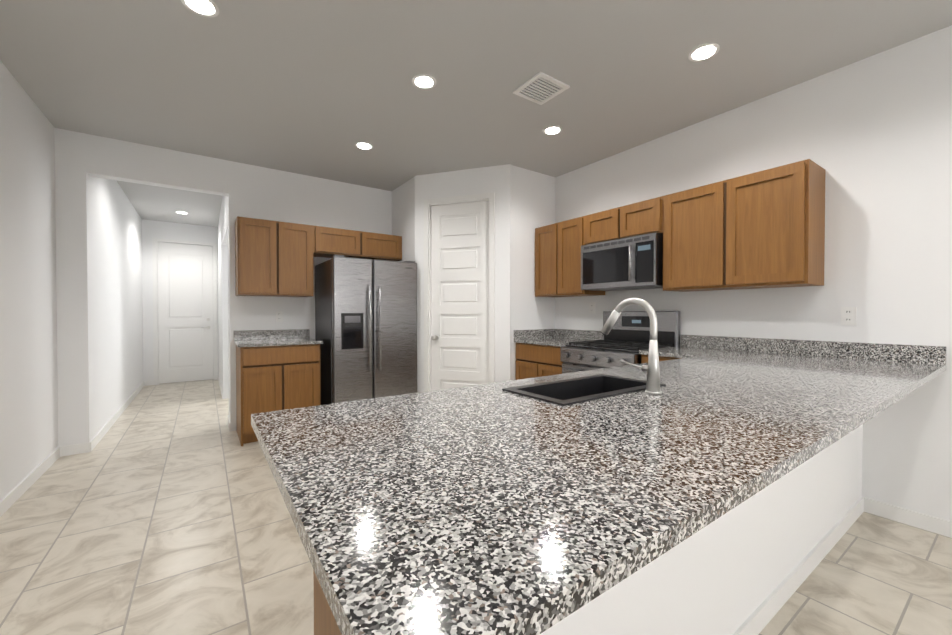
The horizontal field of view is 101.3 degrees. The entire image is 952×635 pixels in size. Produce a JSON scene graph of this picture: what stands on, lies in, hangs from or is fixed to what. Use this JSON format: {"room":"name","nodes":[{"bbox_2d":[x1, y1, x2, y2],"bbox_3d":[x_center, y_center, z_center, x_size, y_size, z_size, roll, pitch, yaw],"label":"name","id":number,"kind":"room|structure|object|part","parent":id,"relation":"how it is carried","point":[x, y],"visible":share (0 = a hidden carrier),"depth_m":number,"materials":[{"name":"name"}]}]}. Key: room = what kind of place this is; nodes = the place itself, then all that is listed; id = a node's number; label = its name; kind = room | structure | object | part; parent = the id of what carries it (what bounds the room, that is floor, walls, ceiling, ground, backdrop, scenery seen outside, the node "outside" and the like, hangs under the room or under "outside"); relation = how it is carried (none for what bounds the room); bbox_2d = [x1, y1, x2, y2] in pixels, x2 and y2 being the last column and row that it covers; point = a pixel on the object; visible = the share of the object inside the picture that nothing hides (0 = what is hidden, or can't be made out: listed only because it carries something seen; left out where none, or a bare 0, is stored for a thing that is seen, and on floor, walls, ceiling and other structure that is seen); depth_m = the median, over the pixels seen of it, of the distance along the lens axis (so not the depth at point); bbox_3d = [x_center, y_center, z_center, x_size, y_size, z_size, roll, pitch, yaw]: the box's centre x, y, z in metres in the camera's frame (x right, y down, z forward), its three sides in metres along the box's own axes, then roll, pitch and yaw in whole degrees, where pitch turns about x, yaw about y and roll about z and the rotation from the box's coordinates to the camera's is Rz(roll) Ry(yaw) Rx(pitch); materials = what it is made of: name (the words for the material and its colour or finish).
{"room":"kitchen","nodes":[
{"label":"kitchen","id":0,"kind":"room"},
{"bbox_2d":[0,60,58,500],"bbox_3d":[-1.072,-0.165,-0.356,0.120,2.800,8.900,0,1,-35],"label":"wall","id":1,"kind":"structure","parent":0,"point":[29,444],"depth_m":2.75,"materials":[{"name":"white paint"}]},
{"bbox_2d":[0,446,63,516],"bbox_3d":[-1.052,1.192,-0.252,0.012,0.085,8.780,0,1,-35],"label":"baseboard","id":2,"kind":"structure","parent":1,"relation":"attached to","point":[30,479],"depth_m":2.75,"materials":[{"name":"white paint"}]},
{"bbox_2d":[89,177,142,438],"bbox_3d":[-4.596,-0.229,5.014,0.120,2.800,3.700,0,1,-35],"label":"wall","id":3,"kind":"structure","parent":0,"point":[116,294],"depth_m":4.45,"materials":[{"name":"white paint"}]},
{"bbox_2d":[84,380,147,452],"bbox_3d":[-4.504,1.128,5.014,0.012,0.085,3.832,0,1,-35],"label":"baseboard","id":4,"kind":"structure","parent":3,"relation":"attached to","point":[88,447],"depth_m":4.19,"materials":[{"name":"white paint"}]},
{"bbox_2d":[142,219,218,380],"bbox_3d":[-3.921,-0.263,7.817,6.580,2.800,0.120,0,1,-35],"label":"wall","id":5,"kind":"structure","parent":0,"point":[151,229],"depth_m":6.63,"materials":[{"name":"white paint"}]},
{"bbox_2d":[157,242,212,383],"bbox_3d":[-5.142,-0.082,6.931,0.782,2.434,0.084,0,1,-35],"label":"door","id":6,"kind":"structure","parent":5,"relation":"in","point":[185,312],"depth_m":6.92,"materials":[{"name":"white paint"}]},
{"bbox_2d":[152,238,217,384],"bbox_3d":[-5.154,-0.103,6.947,0.910,2.500,0.134,0,1,-35],"label":"door frame","id":7,"kind":"structure","parent":5,"relation":"attached to","point":[155,315],"depth_m":6.71,"materials":[{"name":"white paint"}]},
{"bbox_2d":[54,128,391,446],"bbox_3d":[-1.862,-0.224,4.595,4.500,2.800,0.120,0,1,-35],"label":"wall","id":8,"kind":"structure","parent":0,"point":[254,191],"depth_m":3.77,"materials":[{"name":"white paint"}]},
{"bbox_2d":[235,216,286,296],"bbox_3d":[-2.238,-0.608,4.044,0.418,0.760,0.340,0,1,-35],"label":"upper cabinet","id":9,"kind":"object","parent":8,"relation":"attached to","point":[273,258],"depth_m":3.92,"materials":[{"name":"brown wood"}]},
{"bbox_2d":[276,311,282,321],"bbox_3d":[-2.169,-0.011,4.304,0.072,0.116,0.008,0,1,-35],"label":"outlet","id":10,"kind":"object","parent":8,"relation":"attached to","point":[279,316],"visible":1,"depth_m":4.30,"materials":[{"name":"white plastic"}]},
{"bbox_2d":[283,222,314,296],"bbox_3d":[-2.007,-0.610,4.206,0.419,0.760,0.340,0,1,-35],"label":"upper cabinet","id":11,"kind":"object","parent":8,"relation":"attached to","point":[300,237],"depth_m":4.12,"materials":[{"name":"brown wood"}]},
{"bbox_2d":[315,226,366,258],"bbox_3d":[-1.597,-0.848,4.490,0.581,0.290,0.340,0,1,-35],"label":"upper cabinet","id":12,"kind":"object","parent":8,"relation":"attached to","point":[329,242],"depth_m":4.36,"materials":[{"name":"brown wood"}]},
{"bbox_2d":[367,232,401,260],"bbox_3d":[-1.233,-0.851,4.745,0.581,0.290,0.340,0,1,-35],"label":"upper cabinet","id":13,"kind":"object","parent":8,"relation":"attached to","point":[379,246],"depth_m":4.65,"materials":[{"name":"brown wood"}]},
{"bbox_2d":[217,196,229,417],"bbox_3d":[-3.629,-0.237,5.690,0.120,2.800,3.700,0,1,-35],"label":"wall","id":14,"kind":"structure","parent":0,"point":[223,303],"depth_m":5.58,"materials":[{"name":"white paint"}]},
{"bbox_2d":[218,375,222,398],"bbox_3d":[-4.180,1.112,6.376,0.015,0.085,1.970,0,1,-35],"label":"baseboard","id":15,"kind":"structure","parent":14,"relation":"attached to","point":[220,386],"depth_m":6.12,"materials":[{"name":"white paint"}]},
{"bbox_2d":[228,415,230,430],"bbox_3d":[-2.663,1.138,4.210,0.012,0.085,0.380,0,1,-35],"label":"baseboard","id":16,"kind":"structure","parent":14,"relation":"attached to","point":[229,423],"depth_m":4.08,"materials":[{"name":"white paint"}]},
{"bbox_2d":[392,177,414,261],"bbox_3d":[-0.837,-0.227,4.804,0.120,2.800,0.712,0,1,-35],"label":"wall","id":17,"kind":"structure","parent":0,"point":[403,210],"depth_m":4.71,"materials":[{"name":"white paint"}]},
{"bbox_2d":[415,164,510,392],"bbox_3d":[-0.150,-0.222,4.365,1.122,2.800,0.120,0,1,18],"label":"wall","id":18,"kind":"structure","parent":0,"point":[495,179],"depth_m":4.18,"materials":[{"name":"white paint"}]},
{"bbox_2d":[424,192,494,391],"bbox_3d":[-0.177,-0.079,4.368,0.830,2.515,0.134,0,1,18],"label":"door frame","id":19,"kind":"structure","parent":18,"relation":"attached to","point":[429,203],"depth_m":4.34,"materials":[{"name":"white paint"}]},
{"bbox_2d":[431,201,488,390],"bbox_3d":[-0.187,-0.050,4.318,0.704,2.433,0.136,0,1,18],"label":"pantry door","id":20,"kind":"structure","parent":18,"relation":"in","point":[459,294],"depth_m":4.35,"materials":[{"name":"white paint"}]},
{"bbox_2d":[0,376,951,634],"bbox_3d":[-0.304,1.249,2.664,6.580,0.100,13.700,0,1,-35],"label":"floor","id":21,"kind":"structure","parent":0,"point":[160,509],"depth_m":1.99,"materials":[{"name":"tile"}]},
{"bbox_2d":[236,344,320,445],"bbox_3d":[-2.042,0.725,4.026,0.700,0.915,0.620,0,1,-35],"label":"base cabinet","id":22,"kind":"object","parent":21,"relation":"on","point":[274,378],"visible":0.6,"depth_m":3.74,"materials":[{"name":"brown wood"}]},
{"bbox_2d":[234,329,322,346],"bbox_3d":[-2.037,0.202,4.012,0.740,0.129,0.637,0,1,-35],"label":"countertop","id":23,"kind":"structure","parent":22,"relation":"on","point":[251,338],"depth_m":4.12,"materials":[{"name":"stone"}]},
{"bbox_2d":[313,578,338,634],"bbox_3d":[-0.099,0.760,1.155,0.613,0.915,0.499,0,1,-35],"label":"base cabinet","id":24,"kind":"object","parent":21,"relation":"on","point":[322,624],"depth_m":1.11,"materials":[{"name":"brown wood"}]},
{"bbox_3d":[-0.342,0.762,0.984,0.018,0.915,0.499,0,1,-35],"label":"cabinet panel","id":25,"kind":"part","parent":24,"relation":"part of","materials":[{"name":"brown wood"}]},
{"bbox_2d":[251,350,945,634],"bbox_3d":[0.978,0.281,1.628,3.247,0.029,0.990,0,1,-35],"label":"countertop","id":26,"kind":"structure","parent":24,"relation":"on","point":[482,509],"depth_m":0.69,"materials":[{"name":"grey stone"}]},
{"bbox_2d":[499,374,666,405],"bbox_3d":[0.419,0.379,1.485,0.579,0.236,0.299,0,1,-35],"label":"sink","id":27,"kind":"object","parent":26,"relation":"in","point":[588,387],"depth_m":1.58,"materials":[{"name":"black metal"}]},
{"bbox_2d":[599,298,666,393],"bbox_3d":[0.575,0.097,1.464,0.054,0.342,0.246,0,1,-35],"label":"faucet","id":28,"kind":"object","parent":26,"relation":"on","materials":[{"name":"silver metal"}]},
{"bbox_2d":[315,255,416,404],"bbox_3d":[-1.237,0.273,4.426,0.925,1.810,0.823,0,1,-35],"label":"fridge","id":29,"kind":"object","parent":21,"relation":"on","point":[366,321],"visible":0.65,"depth_m":4.11,"materials":[{"name":"grey metal"}]},
{"bbox_2d":[516,342,602,377],"bbox_3d":[0.868,0.725,4.084,0.620,0.915,0.698,0,1,-35],"label":"base cabinet","id":30,"kind":"object","parent":21,"relation":"on","point":[531,361],"depth_m":3.91,"materials":[{"name":"brown wood"}]},
{"bbox_2d":[515,338,594,345],"bbox_3d":[0.862,0.252,4.075,0.632,0.029,0.698,0,1,-35],"label":"countertop","id":31,"kind":"structure","parent":30,"relation":"on","point":[530,341],"depth_m":4.03,"materials":[{"name":"grey stone"}]},
{"bbox_2d":[560,311,679,373],"bbox_3d":[1.240,0.567,3.448,0.718,1.245,0.752,0,1,-35],"label":"range","id":32,"kind":"object","parent":21,"relation":"on","point":[627,338],"visible":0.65,"depth_m":3.42,"materials":[{"name":"grey metal"}]},
{"bbox_2d":[641,354,678,361],"bbox_3d":[1.629,0.738,2.949,0.675,0.915,0.500,0,1,-35],"label":"base cabinet","id":33,"kind":"object","parent":21,"relation":"on","point":[664,355],"depth_m":2.80,"materials":[{"name":"brown wood"}]},
{"bbox_2d":[639,346,726,357],"bbox_3d":[1.634,0.265,2.972,0.632,0.029,0.462,0,1,-35],"label":"countertop","id":34,"kind":"structure","parent":33,"relation":"on","point":[683,351],"depth_m":2.88,"materials":[{"name":"grey stone"}]},
{"bbox_2d":[0,0,951,226],"bbox_3d":[-0.304,-1.651,2.629,6.580,0.100,13.700,0,1,-35],"label":"ceiling","id":35,"kind":"structure","parent":0,"point":[317,88],"depth_m":2.54,"materials":[{"name":"grey paint"}]},
{"bbox_2d":[181,0,218,16],"bbox_3d":[-1.403,-1.589,1.986,0.155,0.007,0.150,0,1,-35],"label":"recessed light","id":36,"kind":"object","parent":35,"relation":"in","point":[210,8],"depth_m":2.00,"materials":[{"name":"white paint"}]},
{"bbox_2d":[355,142,372,149],"bbox_3d":[-1.047,-1.609,3.646,0.160,0.007,0.171,0,1,-35],"label":"recessed light","id":37,"kind":"object","parent":35,"relation":"in","point":[361,145],"depth_m":3.65,"materials":[{"name":"white paint"}]},
{"bbox_2d":[412,74,435,88],"bbox_3d":[-0.351,-1.597,2.637,0.159,0.007,0.165,0,1,-35],"label":"recessed light","id":38,"kind":"object","parent":35,"relation":"in","point":[423,81],"depth_m":2.63,"materials":[{"name":"white paint"}]},
{"bbox_2d":[513,72,569,104],"bbox_3d":[0.454,-1.596,2.732,0.280,0.012,0.280,0,1,-35],"label":"ceiling vent","id":39,"kind":"object","parent":35,"relation":"in","point":[540,88],"visible":0.96,"depth_m":2.72,"materials":[{"name":"white metal"}]},
{"bbox_2d":[543,125,561,134],"bbox_3d":[0.654,-1.605,3.339,0.159,0.007,0.164,0,1,-35],"label":"recessed light","id":40,"kind":"object","parent":35,"relation":"in","point":[550,130],"depth_m":3.34,"materials":[{"name":"white paint"}]},
{"bbox_2d":[688,43,719,61],"bbox_3d":[1.365,-1.593,2.340,0.168,0.007,0.166,0,1,-35],"label":"recessed light","id":41,"kind":"object","parent":35,"relation":"in","point":[705,51],"depth_m":2.34,"materials":[{"name":"white paint"}]},
{"bbox_2d":[511,165,555,379],"bbox_3d":[0.599,-0.222,4.388,0.704,2.800,0.120,0,1,-35],"label":"wall","id":42,"kind":"structure","parent":0,"point":[532,200],"depth_m":4.28,"materials":[{"name":"white paint"}]},
{"bbox_2d":[515,330,554,337],"bbox_3d":[0.660,0.184,4.345,0.610,0.100,0.022,0,1,-35],"label":"backsplash","id":43,"kind":"structure","parent":42,"relation":"attached to","point":[518,333],"depth_m":4.33,"materials":[{"name":"grey stone"}]},
{"bbox_2d":[539,424,862,634],"bbox_3d":[1.100,0.754,1.602,3.090,0.915,0.140,0,1,-35],"label":"wall","id":44,"kind":"structure","parent":0,"point":[729,572],"depth_m":1.40,"materials":[{"name":"white paint"}]},
{"bbox_2d":[732,497,867,634],"bbox_3d":[1.131,1.170,1.536,3.060,0.085,0.012,0,1,-35],"label":"baseboard","id":45,"kind":"structure","parent":44,"relation":"attached to","point":[760,617],"depth_m":1.75,"materials":[{"name":"white paint"}]},
{"bbox_2d":[555,25,951,521],"bbox_3d":[2.581,-0.196,2.273,0.120,2.800,9.020,0,1,-35],"label":"wall","id":46,"kind":"structure","parent":0,"point":[871,136],"depth_m":2.42,"materials":[{"name":"white paint"}]},
{"bbox_2d":[535,221,570,296],"bbox_3d":[0.900,-0.610,4.265,0.340,0.760,0.412,0,1,-35],"label":"upper cabinet","id":47,"kind":"object","parent":46,"relation":"attached to","point":[549,238],"depth_m":4.16,"materials":[{"name":"brown wood"}]},
{"bbox_2d":[563,216,604,296],"bbox_3d":[1.059,-0.608,4.038,0.340,0.760,0.414,0,1,-35],"label":"upper cabinet","id":48,"kind":"object","parent":46,"relation":"attached to","point":[572,228],"depth_m":3.90,"materials":[{"name":"brown wood"}]},
{"bbox_2d":[583,205,626,244],"bbox_3d":[1.309,-0.836,3.677,0.340,0.294,0.460,0,1,-35],"label":"upper cabinet","id":49,"kind":"object","parent":46,"relation":"attached to","point":[611,224],"depth_m":3.57,"materials":[{"name":"brown wood"}]},
{"bbox_2d":[581,232,662,290],"bbox_3d":[1.356,-0.472,3.518,0.451,0.422,0.752,0,1,-35],"label":"microwave","id":50,"kind":"object","parent":49,"relation":"attached to","point":[632,263],"visible":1,"depth_m":3.35,"materials":[{"name":"grey metal"}]},
{"bbox_2d":[627,196,662,236],"bbox_3d":[1.495,-0.833,3.412,0.340,0.294,0.461,0,1,-35],"label":"upper cabinet","id":51,"kind":"object","parent":46,"relation":"attached to","point":[643,217],"depth_m":3.25,"materials":[{"name":"brown wood"}]},
{"bbox_2d":[663,177,738,291],"bbox_3d":[1.778,-0.595,3.009,0.340,0.760,0.529,0,1,-35],"label":"upper cabinet","id":52,"kind":"object","parent":46,"relation":"attached to","point":[699,222],"depth_m":2.89,"materials":[{"name":"brown wood"}]},
{"bbox_2d":[555,330,946,365],"bbox_3d":[1.748,0.196,3.340,0.022,0.100,2.916,0,1,-35],"label":"backsplash","id":53,"kind":"structure","parent":46,"relation":"attached to","point":[885,352],"depth_m":2.59,"materials":[{"name":"grey stone"}]},
{"bbox_2d":[735,159,824,288],"bbox_3d":[2.004,-0.591,2.687,0.340,0.760,0.530,0,1,-35],"label":"upper cabinet","id":54,"kind":"object","parent":46,"relation":"attached to","point":[761,229],"depth_m":2.51,"materials":[{"name":"brown wood"}]},
{"bbox_2d":[841,307,856,324],"bbox_3d":[2.362,-0.009,2.475,0.008,0.116,0.072,0,1,-35],"label":"outlet","id":55,"kind":"object","parent":46,"relation":"attached to","point":[848,315],"visible":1,"depth_m":2.47,"materials":[{"name":"white plastic"}]},
{"bbox_2d":[868,498,951,537],"bbox_3d":[3.722,1.182,0.543,0.012,0.085,4.610,0,1,-35],"label":"baseboard","id":56,"kind":"structure","parent":46,"relation":"attached to","point":[902,515],"depth_m":2.26,"materials":[{"name":"white paint"}]}
]}

